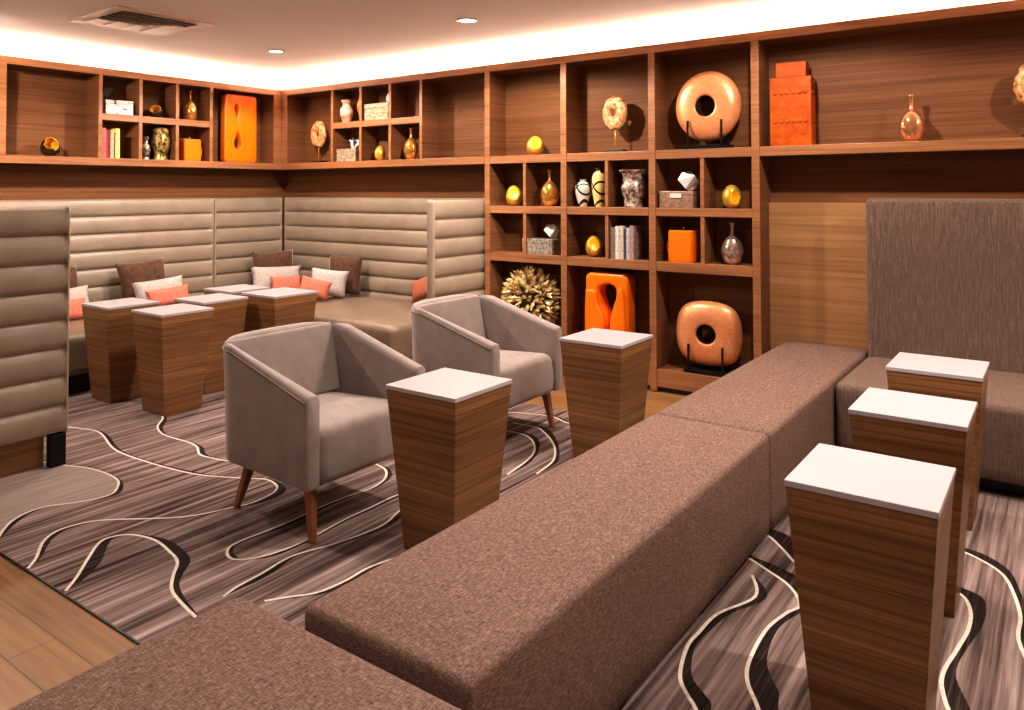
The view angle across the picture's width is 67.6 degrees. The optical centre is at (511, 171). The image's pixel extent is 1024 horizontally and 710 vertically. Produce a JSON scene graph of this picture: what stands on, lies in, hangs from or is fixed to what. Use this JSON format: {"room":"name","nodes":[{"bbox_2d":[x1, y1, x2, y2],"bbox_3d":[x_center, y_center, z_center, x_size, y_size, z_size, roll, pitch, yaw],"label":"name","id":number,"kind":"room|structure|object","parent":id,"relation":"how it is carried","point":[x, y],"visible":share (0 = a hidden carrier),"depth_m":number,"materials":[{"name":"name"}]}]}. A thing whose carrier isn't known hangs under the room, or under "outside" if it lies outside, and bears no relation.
{"room":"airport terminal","nodes":[
{"label":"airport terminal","id":0,"kind":"room"},
{"bbox_2d":[0,42,285,170],"bbox_3d":[-5.118,0.274,5.253,0.100,2.755,8.770,-1,-2,36],"label":"wall","id":1,"kind":"structure","parent":0,"point":[8,49],"depth_m":7.29,"materials":[{"name":"paint"}]},
{"bbox_2d":[0,55,280,169],"bbox_3d":[-4.252,-0.501,6.145,0.250,0.869,5.600,-1,-2,36],"label":"wall shelf unit","id":2,"kind":"object","parent":1,"relation":"attached to","point":[40,100],"visible":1,"depth_m":6.90,"materials":[{"name":"brown wood"}]},
{"bbox_2d":[40,137,59,155],"bbox_3d":[-3.946,-0.207,6.537,0.151,0.165,0.151,-1,-2,36],"label":"egg ornament","id":3,"kind":"object","parent":2,"relation":"on","point":[49,146],"visible":0.91,"depth_m":6.52,"materials":[{"name":"gold metal"}]},
{"bbox_2d":[102,128,105,157],"bbox_3d":[-3.698,-0.252,6.864,0.153,0.270,0.032,-1,-2,36],"label":"book","id":4,"kind":"object","parent":2,"relation":"on","point":[103,129],"visible":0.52,"depth_m":6.82,"materials":[{"name":"paper"}]},
{"bbox_2d":[106,130,107,157],"bbox_3d":[-3.683,-0.241,6.884,0.153,0.250,0.014,-1,-2,36],"label":"book","id":5,"kind":"object","parent":2,"relation":"on","point":[106,130],"visible":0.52,"depth_m":6.84,"materials":[{"name":"paper"}]},
{"bbox_2d":[108,130,110,157],"bbox_3d":[-3.671,-0.241,6.900,0.153,0.250,0.022,-1,-2,36],"label":"book","id":6,"kind":"object","parent":2,"relation":"on","point":[109,131],"visible":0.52,"depth_m":6.86,"materials":[{"name":"paper"}]},
{"bbox_2d":[110,130,113,157],"bbox_3d":[-3.655,-0.240,6.923,0.153,0.250,0.030,-1,-2,36],"label":"book","id":7,"kind":"object","parent":2,"relation":"on","point":[112,131],"visible":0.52,"depth_m":6.88,"materials":[{"name":"paper"}]},
{"bbox_2d":[107,128,119,157],"bbox_3d":[-3.627,-0.250,6.962,0.153,0.270,0.038,-1,-2,36],"label":"book","id":8,"kind":"object","parent":2,"relation":"on","point":[117,131],"visible":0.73,"depth_m":6.92,"materials":[{"name":"paper"}]},
{"bbox_2d":[102,99,133,114],"bbox_3d":[-3.624,-0.578,6.995,0.154,0.130,0.254,-1,-2,36],"label":"lidded box","id":9,"kind":"object","parent":2,"relation":"on","point":[110,106],"visible":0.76,"depth_m":6.93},
{"bbox_2d":[103,85,113,98],"bbox_3d":[-3.670,-0.713,6.927,0.135,0.136,0.069,1,-2,-39],"label":"ornament","id":10,"kind":"object","parent":9,"relation":"on","point":[108,91],"visible":0.73,"depth_m":6.92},
{"bbox_2d":[142,137,150,158],"bbox_3d":[-3.446,-0.217,7.197,0.086,0.215,0.086,-1,-2,36],"label":"vase","id":11,"kind":"object","parent":2,"relation":"on","point":[146,149],"visible":0.87,"depth_m":7.17,"materials":[{"name":"grey ceramic"}]},
{"bbox_2d":[148,105,163,117],"bbox_3d":[-3.399,-0.568,7.307,0.131,0.125,0.131,-1,-2,36],"label":"egg ornament","id":12,"kind":"object","parent":2,"relation":"on","point":[154,111],"visible":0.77,"depth_m":7.29,"materials":[{"name":"gold metal"}]},
{"bbox_2d":[151,127,169,159],"bbox_3d":[-3.372,-0.266,7.337,0.166,0.320,0.166,-1,-2,36],"label":"vase","id":13,"kind":"object","parent":2,"relation":"on","point":[160,140],"visible":0.95,"depth_m":7.28,"materials":[{"name":"brown metal"}]},
{"bbox_2d":[183,91,196,119],"bbox_3d":[-3.195,-0.649,7.593,0.151,0.300,0.121,-1,-2,36],"label":"bottle vase","id":14,"kind":"object","parent":2,"relation":"on","point":[189,109],"visible":0.87,"depth_m":7.55,"materials":[{"name":"gold metal"}]},
{"bbox_2d":[179,137,201,160],"bbox_3d":[-3.184,-0.221,7.596,0.139,0.243,0.222,-1,-2,36],"label":"canister","id":15,"kind":"object","parent":2,"relation":"on","point":[189,149],"visible":0.88,"depth_m":7.52,"materials":[{"name":"orange ceramic"}]},
{"bbox_2d":[220,94,256,162],"bbox_3d":[-2.871,-0.445,8.048,0.097,0.712,0.385,-1,-2,36],"label":"sculpture","id":16,"kind":"object","parent":2,"relation":"on","point":[238,112],"visible":1,"depth_m":8.01,"materials":[{"name":"orange ceramic"}]},
{"bbox_2d":[0,164,284,250],"bbox_3d":[-4.402,0.800,6.130,0.020,1.733,6.250,-1,-2,36],"label":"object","id":17,"kind":"structure","parent":1,"relation":"attached to","point":[17,181],"depth_m":7.25,"materials":[{"name":"brown wood"}]},
{"bbox_2d":[0,0,894,81],"bbox_3d":[-1.105,-1.238,2.338,10.070,0.100,8.870,-1,-2,36],"label":"ceiling","id":18,"kind":"structure","parent":0,"point":[318,38],"depth_m":5.86,"materials":[{"name":"white paint"}]},
{"bbox_2d":[67,5,213,36],"bbox_3d":[-2.723,-1.089,5.625,0.720,0.024,0.720,-1,-2,36],"label":"ceiling vent","id":19,"kind":"object","parent":18,"relation":"in","point":[119,17],"visible":1,"depth_m":5.57,"materials":[{"name":"metal"}]},
{"bbox_2d":[267,49,284,52],"bbox_3d":[-2.104,-1.068,6.824,0.150,0.008,0.150,-1,-2,36],"label":"recessed light","id":20,"kind":"object","parent":18,"relation":"in","point":[272,50],"visible":1,"depth_m":6.82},
{"bbox_2d":[457,18,476,22],"bbox_3d":[-0.330,-1.104,5.604,0.150,0.008,0.150,-1,-2,36],"label":"recessed light","id":21,"kind":"object","parent":18,"relation":"in","point":[462,20],"visible":1,"depth_m":5.59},
{"bbox_2d":[0,376,1023,709],"bbox_3d":[-1.098,1.623,2.265,10.070,0.115,8.870,-1,-2,36],"label":"floor","id":22,"kind":"structure","parent":0,"point":[47,640],"depth_m":2.60,"materials":[{"name":"brown wood"}]},
{"bbox_2d":[0,207,70,478],"bbox_3d":[-3.404,0.890,3.567,0.780,1.416,2.200,-1,-2,36],"label":"banquette backrest","id":23,"kind":"object","parent":22,"relation":"on","point":[34,241],"visible":1,"depth_m":4.09,"materials":[{"name":"leather"}]},
{"bbox_2d":[0,552,141,644],"bbox_3d":[-0.561,1.556,2.055,8.650,0.006,0.007,-1,-2,36],"label":"trim","id":24,"kind":"structure","parent":22,"relation":"on","point":[120,631],"depth_m":2.81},
{"bbox_2d":[0,197,346,393],"bbox_3d":[-3.416,0.955,6.405,1.235,1.431,4.395,-1,-2,36],"label":"banquette","id":25,"kind":"object","parent":22,"relation":"on","point":[209,242],"visible":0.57,"depth_m":7.38,"materials":[{"name":"leather"}]},
{"bbox_2d":[70,265,77,287],"bbox_3d":[-3.833,1.009,6.412,0.172,0.402,0.443,-1,-2,36],"label":"throw pillow","id":26,"kind":"object","parent":25,"relation":"on","point":[73,270],"visible":0.07,"depth_m":6.52,"materials":[{"name":"brown fabric"}]},
{"bbox_2d":[69,298,84,319],"bbox_3d":[-3.591,1.121,6.145,0.108,0.162,0.360,-1,-2,30],"label":"throw pillow","id":27,"kind":"object","parent":25,"relation":"on","point":[75,308],"visible":0.27,"depth_m":6.18,"materials":[{"name":"orange fabric"}]},
{"bbox_2d":[69,285,89,302],"bbox_3d":[-3.686,1.082,6.275,0.139,0.247,0.489,-1,-2,30],"label":"throw pillow","id":28,"kind":"object","parent":25,"relation":"on","point":[79,292],"visible":0.19,"depth_m":6.38,"materials":[{"name":"white fabric"}]},
{"bbox_2d":[115,257,164,298],"bbox_3d":[-3.385,1.014,7.029,0.192,0.420,0.461,-2,-2,44],"label":"throw pillow","id":29,"kind":"object","parent":25,"relation":"on","point":[149,270],"visible":0.59,"depth_m":6.95,"materials":[{"name":"brown fabric"}]},
{"bbox_2d":[131,275,182,299],"bbox_3d":[-3.200,1.092,6.953,0.139,0.259,0.477,-2,-2,44],"label":"throw pillow","id":30,"kind":"object","parent":25,"relation":"on","point":[139,288],"visible":0.5,"depth_m":6.89,"materials":[{"name":"white fabric"}]},
{"bbox_2d":[145,284,189,305],"bbox_3d":[-3.083,1.126,6.873,0.110,0.187,0.402,-2,-2,44],"label":"throw pillow","id":31,"kind":"object","parent":25,"relation":"on","point":[166,296],"visible":0.69,"depth_m":6.83,"materials":[{"name":"orange fabric"}]},
{"bbox_2d":[252,249,292,266],"bbox_3d":[-2.518,1.044,8.107,0.456,0.409,0.181,1,-2,-34],"label":"throw pillow","id":32,"kind":"object","parent":25,"relation":"on","point":[283,258],"visible":0.41,"depth_m":8.06,"materials":[{"name":"brown fabric"}]},
{"bbox_2d":[251,265,300,288],"bbox_3d":[-2.438,1.111,7.931,0.538,0.267,0.136,1,-2,-37],"label":"throw pillow","id":33,"kind":"object","parent":25,"relation":"on","point":[261,275],"visible":0.57,"depth_m":7.85,"materials":[{"name":"beige fabric"}]},
{"bbox_2d":[270,275,300,288],"bbox_3d":[-2.321,1.158,7.866,0.335,0.169,0.095,1,-2,-37],"label":"throw pillow","id":34,"kind":"object","parent":25,"relation":"on","point":[285,281],"visible":0.78,"depth_m":7.83,"materials":[{"name":"orange fabric"}]},
{"bbox_2d":[8,598,460,709],"bbox_3d":[-0.550,1.300,1.272,1.110,0.467,0.985,-1,-2,36],"label":"ottoman bench","id":35,"kind":"object","parent":22,"relation":"on","point":[237,654],"visible":1,"depth_m":1.64,"materials":[{"name":"brown fabric"}]},
{"bbox_2d":[284,197,484,359],"bbox_3d":[-1.655,0.971,7.223,2.887,1.431,1.240,-1,-2,36],"label":"banquette","id":36,"kind":"object","parent":22,"relation":"on","point":[401,242],"visible":0.55,"depth_m":7.37,"materials":[{"name":"leather"}]},
{"bbox_2d":[299,275,331,300],"bbox_3d":[-1.861,1.102,7.223,0.324,0.246,0.115,0,-1,-11],"label":"throw pillow","id":37,"kind":"object","parent":36,"relation":"on","point":[323,287],"visible":0.76,"depth_m":7.20,"materials":[{"name":"orange fabric"}]},
{"bbox_2d":[311,267,348,297],"bbox_3d":[-1.782,1.081,7.425,0.394,0.299,0.146,0,-1,-11],"label":"throw pillow","id":38,"kind":"object","parent":36,"relation":"on","point":[338,279],"visible":0.69,"depth_m":7.39,"materials":[{"name":"white fabric"}]},
{"bbox_2d":[329,254,362,295],"bbox_3d":[-1.661,1.032,7.604,0.352,0.405,0.154,0,-1,0],"label":"throw pillow","id":39,"kind":"object","parent":36,"relation":"on","point":[353,264],"visible":0.69,"depth_m":7.56,"materials":[{"name":"brown fabric"}]},
{"bbox_2d":[412,277,426,303],"bbox_3d":[-0.787,1.063,6.974,0.406,0.306,0.134,-1,-2,39],"label":"throw pillow","id":40,"kind":"object","parent":36,"relation":"on","point":[419,287],"visible":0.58,"depth_m":6.95,"materials":[{"name":"orange fabric"}]},
{"bbox_2d":[0,390,1023,709],"bbox_3d":[0.347,1.585,3.315,8.650,0.007,3.100,-1,-2,36],"label":"carpet","id":41,"kind":"object","parent":22,"relation":"on","point":[140,526],"visible":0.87,"depth_m":3.18,"materials":[{"name":"carpet"}]},
{"bbox_2d":[81,297,159,403],"bbox_3d":[-2.868,1.305,5.602,0.383,0.687,0.383,-1,-2,36],"label":"pedestal table","id":42,"kind":"object","parent":41,"relation":"on","point":[108,324],"visible":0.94,"depth_m":5.46,"materials":[{"name":"brown wood"}]},
{"bbox_2d":[131,303,213,416],"bbox_3d":[-2.347,1.296,5.289,0.383,0.687,0.383,-1,-2,36],"label":"pedestal table","id":43,"kind":"object","parent":41,"relation":"on","point":[172,341],"visible":1,"depth_m":5.18,"materials":[{"name":"brown wood"}]},
{"bbox_2d":[174,293,247,393],"bbox_3d":[-2.297,1.310,5.843,0.383,0.687,0.383,-1,-2,36],"label":"pedestal table","id":44,"kind":"object","parent":41,"relation":"on","point":[229,312],"visible":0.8,"depth_m":5.73,"materials":[{"name":"brown wood"}]},
{"bbox_2d":[203,284,269,331],"bbox_3d":[-2.313,1.325,6.432,0.383,0.687,0.383,-1,-2,36],"label":"pedestal table","id":45,"kind":"object","parent":41,"relation":"on","point":[232,289],"visible":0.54,"depth_m":6.37,"materials":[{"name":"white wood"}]},
{"bbox_2d":[241,287,317,331],"bbox_3d":[-1.849,1.309,6.085,0.418,0.699,0.418,-1,-2,36],"label":"pedestal table","id":46,"kind":"object","parent":41,"relation":"on","point":[267,308],"visible":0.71,"depth_m":5.96,"materials":[{"name":"brown wood"}]},
{"bbox_2d":[222,322,424,543],"bbox_3d":[-0.942,1.193,3.715,0.740,0.801,0.751,-1,-2,36],"label":"armchair","id":47,"kind":"object","parent":41,"relation":"on","point":[306,403],"visible":0.96,"depth_m":3.50,"materials":[{"name":"fabric"}]},
{"bbox_2d":[227,323,339,394],"bbox_3d":[-1.140,0.982,3.862,0.122,0.340,0.635,-1,-2,36],"label":"armchair backrest","id":48,"kind":"object","parent":47,"relation":"on","point":[306,354],"depth_m":3.93,"materials":[{"name":"fabric"}]},
{"bbox_2d":[385,368,511,549],"bbox_3d":[-0.264,1.239,3.244,0.383,0.687,0.383,-1,-2,36],"label":"pedestal table","id":49,"kind":"object","parent":41,"relation":"on","point":[448,425],"visible":0.88,"depth_m":3.13,"materials":[{"name":"brown wood"}]},
{"bbox_2d":[411,294,561,427],"bbox_3d":[-0.191,1.219,4.803,0.740,0.801,0.751,-1,-2,36],"label":"armchair","id":50,"kind":"object","parent":41,"relation":"on","point":[481,334],"visible":0.89,"depth_m":4.73,"materials":[{"name":"fabric"}]},
{"bbox_2d":[412,295,485,337],"bbox_3d":[-0.389,1.008,4.951,0.122,0.340,0.635,-1,-2,36],"label":"armchair backrest","id":51,"kind":"object","parent":50,"relation":"on","point":[468,312],"depth_m":5.04,"materials":[{"name":"fabric"}]},
{"bbox_2d":[305,414,769,709],"bbox_3d":[0.288,1.331,2.609,0.544,0.467,2.060,-1,-2,36],"label":"ottoman bench","id":52,"kind":"object","parent":41,"relation":"on","point":[566,590],"visible":0.98,"depth_m":2.19,"materials":[{"name":"brown fabric"}]},
{"bbox_2d":[559,328,652,458],"bbox_3d":[0.527,1.262,4.250,0.383,0.687,0.383,-1,-2,36],"label":"pedestal table","id":53,"kind":"object","parent":41,"relation":"on","point":[606,372],"visible":0.8,"depth_m":4.13,"materials":[{"name":"brown wood"}]},
{"bbox_2d":[657,341,867,528],"bbox_3d":[1.517,1.371,4.317,0.544,0.467,2.135,-1,-2,36],"label":"ottoman bench","id":54,"kind":"object","parent":41,"relation":"on","point":[786,394],"visible":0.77,"depth_m":3.87,"materials":[{"name":"brown fabric"}]},
{"bbox_2d":[784,443,955,709],"bbox_3d":[1.030,1.208,2.181,0.383,0.687,0.383,-1,-2,36],"label":"pedestal table","id":55,"kind":"object","parent":41,"relation":"on","point":[870,532],"visible":1,"depth_m":2.06,"materials":[{"name":"brown wood"}]},
{"bbox_2d":[848,387,977,617],"bbox_3d":[1.514,1.225,2.873,0.383,0.687,0.383,-1,-2,36],"label":"pedestal table","id":56,"kind":"object","parent":41,"relation":"on","point":[912,426],"visible":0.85,"depth_m":2.75,"materials":[{"name":"brown wood"}]},
{"bbox_2d":[885,352,989,530],"bbox_3d":[1.984,1.241,3.553,0.383,0.687,0.383,-1,-2,36],"label":"pedestal table","id":57,"kind":"object","parent":41,"relation":"on","point":[947,377],"visible":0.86,"depth_m":3.43,"materials":[{"name":"brown wood"}]},
{"bbox_2d":[484,31,770,394],"bbox_3d":[0.810,0.351,6.085,2.405,2.602,0.251,-1,-2,36],"label":"bookcase","id":58,"kind":"object","parent":22,"relation":"on","point":[558,100],"visible":0.77,"depth_m":5.95,"materials":[{"name":"brown wood"}]},
{"bbox_2d":[506,185,521,205],"bbox_3d":[0.017,0.211,6.641,0.141,0.178,0.141,-1,-2,36],"label":"egg ornament","id":59,"kind":"object","parent":58,"relation":"on","point":[513,195],"visible":1,"depth_m":6.60,"materials":[{"name":"gold metal"}]},
{"bbox_2d":[501,265,560,323],"bbox_3d":[0.142,1.100,6.486,0.611,0.608,0.290,-1,-2,34],"label":"sculpture","id":60,"kind":"object","parent":58,"relation":"on","point":[529,289],"visible":0.75,"depth_m":6.40,"materials":[{"name":"gold metal"}]},
{"bbox_2d":[527,136,543,154],"bbox_3d":[0.200,-0.218,6.520,0.151,0.165,0.151,-1,-2,36],"label":"egg ornament","id":61,"kind":"object","parent":58,"relation":"on","point":[535,145],"visible":0.88,"depth_m":6.47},
{"bbox_2d":[522,238,560,254],"bbox_3d":[0.259,0.632,6.457,0.304,0.130,0.174,-1,-2,36],"label":"lidded box","id":62,"kind":"object","parent":58,"relation":"on","point":[539,246],"visible":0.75,"depth_m":6.37,"materials":[{"name":"grey stone"}]},
{"bbox_2d":[544,224,558,238],"bbox_3d":[0.331,0.504,6.404,0.121,0.122,0.062,-1,-2,22],"label":"ornament","id":63,"kind":"object","parent":62,"relation":"on","point":[551,230],"visible":1,"depth_m":6.39,"materials":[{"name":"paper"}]},
{"bbox_2d":[540,170,558,205],"bbox_3d":[0.317,0.141,6.427,0.166,0.305,0.133,-1,-2,36],"label":"bottle vase","id":64,"kind":"object","parent":58,"relation":"on","point":[549,195],"visible":0.93,"depth_m":6.38,"materials":[{"name":"gold metal"}]},
{"bbox_2d":[575,179,590,206],"bbox_3d":[0.579,0.178,6.237,0.129,0.224,0.129,-1,-2,36],"label":"vase","id":65,"kind":"object","parent":58,"relation":"on","point":[582,189],"visible":1,"depth_m":6.20,"materials":[{"name":"white ceramic"}]},
{"bbox_2d":[586,236,601,256],"bbox_3d":[0.659,0.605,6.170,0.131,0.168,0.131,-1,-2,36],"label":"egg ornament","id":66,"kind":"object","parent":58,"relation":"on","point":[593,244],"visible":1,"depth_m":6.13,"materials":[{"name":"gold metal"}]},
{"bbox_2d":[592,168,604,206],"bbox_3d":[0.704,0.132,6.149,0.126,0.312,0.126,-1,-2,36],"label":"vase","id":67,"kind":"object","parent":58,"relation":"on","point":[598,178],"visible":0.89,"depth_m":6.10,"materials":[{"name":"yellow ceramic"}]},
{"bbox_2d":[585,271,635,332],"bbox_3d":[0.773,1.143,6.043,0.365,0.680,0.215,-1,-2,33],"label":"sculpture","id":68,"kind":"object","parent":58,"relation":"on","point":[610,296],"visible":0.6,"depth_m":5.99,"materials":[{"name":"orange ceramic"}]},
{"bbox_2d":[610,227,614,258],"bbox_3d":[0.830,0.562,6.034,0.043,0.245,0.153,-1,-2,36],"label":"book","id":69,"kind":"object","parent":58,"relation":"on","point":[612,229],"visible":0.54,"depth_m":5.97,"materials":[{"name":"paper"}]},
{"bbox_2d":[603,96,627,151],"bbox_3d":[0.819,-0.372,6.078,0.215,0.448,0.090,-1,-2,36],"label":"ornament","id":70,"kind":"object","parent":58,"relation":"on","point":[615,103],"visible":0.96,"depth_m":6.05,"materials":[{"name":"beige stone"}]},
{"bbox_2d":[615,226,618,258],"bbox_3d":[0.861,0.557,6.012,0.028,0.255,0.153,-1,-2,36],"label":"book","id":71,"kind":"object","parent":58,"relation":"on","point":[616,227],"visible":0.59,"depth_m":5.95,"materials":[{"name":"paper"}]},
{"bbox_2d":[619,225,630,258],"bbox_3d":[0.890,0.554,5.991,0.040,0.258,0.153,-1,-2,36],"label":"book","id":72,"kind":"object","parent":58,"relation":"on","point":[621,228],"visible":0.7,"depth_m":5.93,"materials":[{"name":"paper"}]},
{"bbox_2d":[624,229,625,259],"bbox_3d":[0.916,0.565,5.972,0.020,0.235,0.153,-1,-2,36],"label":"book","id":73,"kind":"object","parent":58,"relation":"on","point":[624,229],"visible":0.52,"depth_m":5.91,"materials":[{"name":"paper"}]},
{"bbox_2d":[626,227,629,259],"bbox_3d":[0.937,0.560,5.957,0.028,0.245,0.153,-1,-2,36],"label":"book","id":74,"kind":"object","parent":58,"relation":"on","point":[627,229],"visible":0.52,"depth_m":5.89,"materials":[{"name":"paper"}]},
{"bbox_2d":[618,170,648,206],"bbox_3d":[0.951,0.135,5.970,0.240,0.291,0.240,-1,-2,36],"label":"vase","id":75,"kind":"object","parent":58,"relation":"on","point":[633,188],"visible":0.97,"depth_m":5.89,"materials":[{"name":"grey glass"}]},
{"bbox_2d":[630,225,641,259],"bbox_3d":[0.963,0.551,5.938,0.032,0.262,0.153,-1,-2,36],"label":"book","id":76,"kind":"object","parent":58,"relation":"on","point":[635,230],"visible":1,"depth_m":5.91,"materials":[{"name":"paper"}]},
{"bbox_2d":[659,191,699,207],"bbox_3d":[1.263,0.212,5.742,0.276,0.125,0.178,-1,-2,36],"label":"lidded box","id":77,"kind":"object","parent":58,"relation":"on","point":[667,199],"visible":0.9,"depth_m":5.67,"materials":[{"name":"wicker"}]},
{"bbox_2d":[678,172,698,190],"bbox_3d":[1.315,0.074,5.704,0.145,0.146,0.074,-1,-2,39],"label":"ornament","id":78,"kind":"object","parent":77,"relation":"on","point":[688,180],"visible":0.98,"depth_m":5.69,"materials":[{"name":"white ceramic"}]},
{"bbox_2d":[666,226,699,262],"bbox_3d":[1.270,0.544,5.731,0.237,0.263,0.150,-1,-2,36],"label":"canister","id":79,"kind":"object","parent":58,"relation":"on","point":[683,246],"visible":1,"depth_m":5.66,"materials":[{"name":"orange ceramic"}]},
{"bbox_2d":[676,71,741,148],"bbox_3d":[1.440,-0.449,5.628,0.500,0.575,0.157,-1,-2,36],"label":"disc sculpture","id":80,"kind":"object","parent":58,"relation":"on","point":[725,94],"visible":0.98,"depth_m":5.57,"materials":[{"name":"ceramic"}]},
{"bbox_2d":[677,301,742,376],"bbox_3d":[1.436,1.210,5.586,0.500,0.523,0.157,-1,-2,36],"label":"disc sculpture","id":81,"kind":"object","parent":58,"relation":"on","point":[725,350],"visible":0.98,"depth_m":5.53,"materials":[{"name":"ceramic"}]},
{"bbox_2d":[722,185,741,207],"bbox_3d":[1.583,0.183,5.520,0.136,0.170,0.124,0,-1,-9],"label":"egg ornament","id":82,"kind":"object","parent":58,"relation":"on","point":[731,196],"visible":0.99,"depth_m":5.47,"materials":[{"name":"gold metal"}]},
{"bbox_2d":[721,222,743,264],"bbox_3d":[1.585,0.519,5.505,0.161,0.300,0.129,-1,-2,36],"label":"bottle vase","id":83,"kind":"object","parent":58,"relation":"on","point":[732,250],"visible":1,"depth_m":5.46,"materials":[{"name":"silver metal"}]},
{"bbox_2d":[836,198,1023,495],"bbox_3d":[3.026,0.867,3.850,2.450,1.444,0.950,-1,-2,36],"label":"settee","id":84,"kind":"object","parent":22,"relation":"on","point":[945,276],"visible":0.66,"depth_m":4.54,"materials":[{"name":"brown fabric"}]},
{"bbox_2d":[286,0,1007,170],"bbox_3d":[1.460,0.272,5.860,9.870,2.755,0.100,-1,-2,36],"label":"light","id":85,"kind":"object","parent":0,"point":[897,6],"depth_m":5.99,"materials":[{"name":"paint"}]},
{"bbox_2d":[280,65,484,170],"bbox_3d":[-1.408,-0.469,7.701,3.050,0.869,0.250,-1,-2,36],"label":"wall shelf unit","id":86,"kind":"object","parent":85,"relation":"attached to","point":[444,109],"visible":0.89,"depth_m":7.48,"materials":[{"name":"brown wood"}]},
{"bbox_2d":[310,121,326,162],"bbox_3d":[-2.066,-0.314,8.177,0.236,0.452,0.090,-1,-2,36],"label":"ornament","id":87,"kind":"object","parent":86,"relation":"on","point":[319,140],"visible":0.97,"depth_m":8.14,"materials":[{"name":"stone"}]},
{"bbox_2d":[340,100,353,121],"bbox_3d":[-1.700,-0.612,7.872,0.140,0.235,0.140,-1,-2,36],"label":"vase","id":88,"kind":"object","parent":86,"relation":"on","point":[346,111],"visible":0.89,"depth_m":7.83,"materials":[{"name":"ceramic"}]},
{"bbox_2d":[336,148,358,161],"bbox_3d":[-1.647,-0.162,7.848,0.284,0.130,0.154,-1,-2,36],"label":"lidded box","id":89,"kind":"object","parent":86,"relation":"on","point":[352,154],"visible":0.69,"depth_m":7.77,"materials":[{"name":"beige wicker"}]},
{"bbox_2d":[349,139,358,147],"bbox_3d":[-1.595,-0.283,7.814,0.134,0.108,0.124,0,-2,-19],"label":"bird figurine","id":90,"kind":"object","parent":89,"relation":"on","point":[354,143],"visible":0.76,"depth_m":7.81,"materials":[{"name":"ceramic"}]},
{"bbox_2d":[364,102,388,120],"bbox_3d":[-1.293,-0.586,7.603,0.334,0.165,0.164,-1,-2,36],"label":"lidded box","id":91,"kind":"object","parent":86,"relation":"on","point":[375,111],"visible":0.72,"depth_m":7.53,"materials":[{"name":"beige wicker"}]},
{"bbox_2d":[374,146,385,159],"bbox_3d":[-1.312,-0.179,7.607,0.109,0.150,0.109,-1,-2,36],"label":"egg ornament","id":92,"kind":"object","parent":86,"relation":"on","point":[379,153],"visible":0.85,"depth_m":7.57,"materials":[{"name":"gold metal"}]},
{"bbox_2d":[404,128,418,158],"bbox_3d":[-0.972,-0.264,7.364,0.158,0.305,0.126,-1,-2,36],"label":"bottle vase","id":93,"kind":"object","parent":86,"relation":"on","point":[411,149],"visible":0.94,"depth_m":7.32,"materials":[{"name":"gold metal"}]},
{"bbox_2d":[285,165,484,197],"bbox_3d":[-1.338,0.834,7.787,3.060,1.733,0.020,-1,-2,36],"label":"trim","id":94,"kind":"structure","parent":85,"relation":"attached to","point":[440,181],"depth_m":7.70,"materials":[{"name":"brown wood"}]},
{"bbox_2d":[769,202,867,349],"bbox_3d":[3.633,0.891,4.176,4.397,1.412,0.070,-1,-2,36],"label":"wall panel","id":95,"kind":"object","parent":85,"relation":"attached to","point":[818,251],"depth_m":5.24,"materials":[{"name":"brown wood"}]},
{"bbox_2d":[758,0,1023,156],"bbox_3d":[3.559,-0.572,4.129,4.373,0.869,0.250,-1,-2,36],"label":"wall shelf unit","id":96,"kind":"object","parent":85,"relation":"attached to","point":[961,65],"visible":1,"depth_m":4.91,"materials":[{"name":"brown wood"}]},
{"bbox_2d":[769,61,815,145],"bbox_3d":[1.937,-0.459,5.273,0.278,0.575,0.158,-1,-2,32],"label":"ornament","id":97,"kind":"object","parent":96,"relation":"on","point":[792,91],"visible":1,"depth_m":5.21,"materials":[{"name":"orange ceramic"}]},
{"bbox_2d":[898,94,924,140],"bbox_3d":[2.530,-0.334,4.845,0.151,0.300,0.121,-1,-2,36],"label":"bottle vase","id":98,"kind":"object","parent":96,"relation":"on","point":[911,127],"visible":0.86,"depth_m":4.81,"materials":[{"name":"brown glass"}]},
{"bbox_2d":[1013,65,1023,136],"bbox_3d":[3.068,-0.424,4.460,0.243,0.458,0.090,-1,-2,36],"label":"ornament","id":99,"kind":"object","parent":96,"relation":"on","point":[1018,84],"visible":0.89,"depth_m":4.49,"materials":[{"name":"gold metal"}]},
{"bbox_2d":[771,151,1023,202],"bbox_3d":[3.646,0.025,4.219,4.397,0.321,0.020,-1,-2,36],"label":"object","id":100,"kind":"structure","parent":85,"relation":"attached to","point":[994,174],"depth_m":5.01,"materials":[{"name":"brown wood"}]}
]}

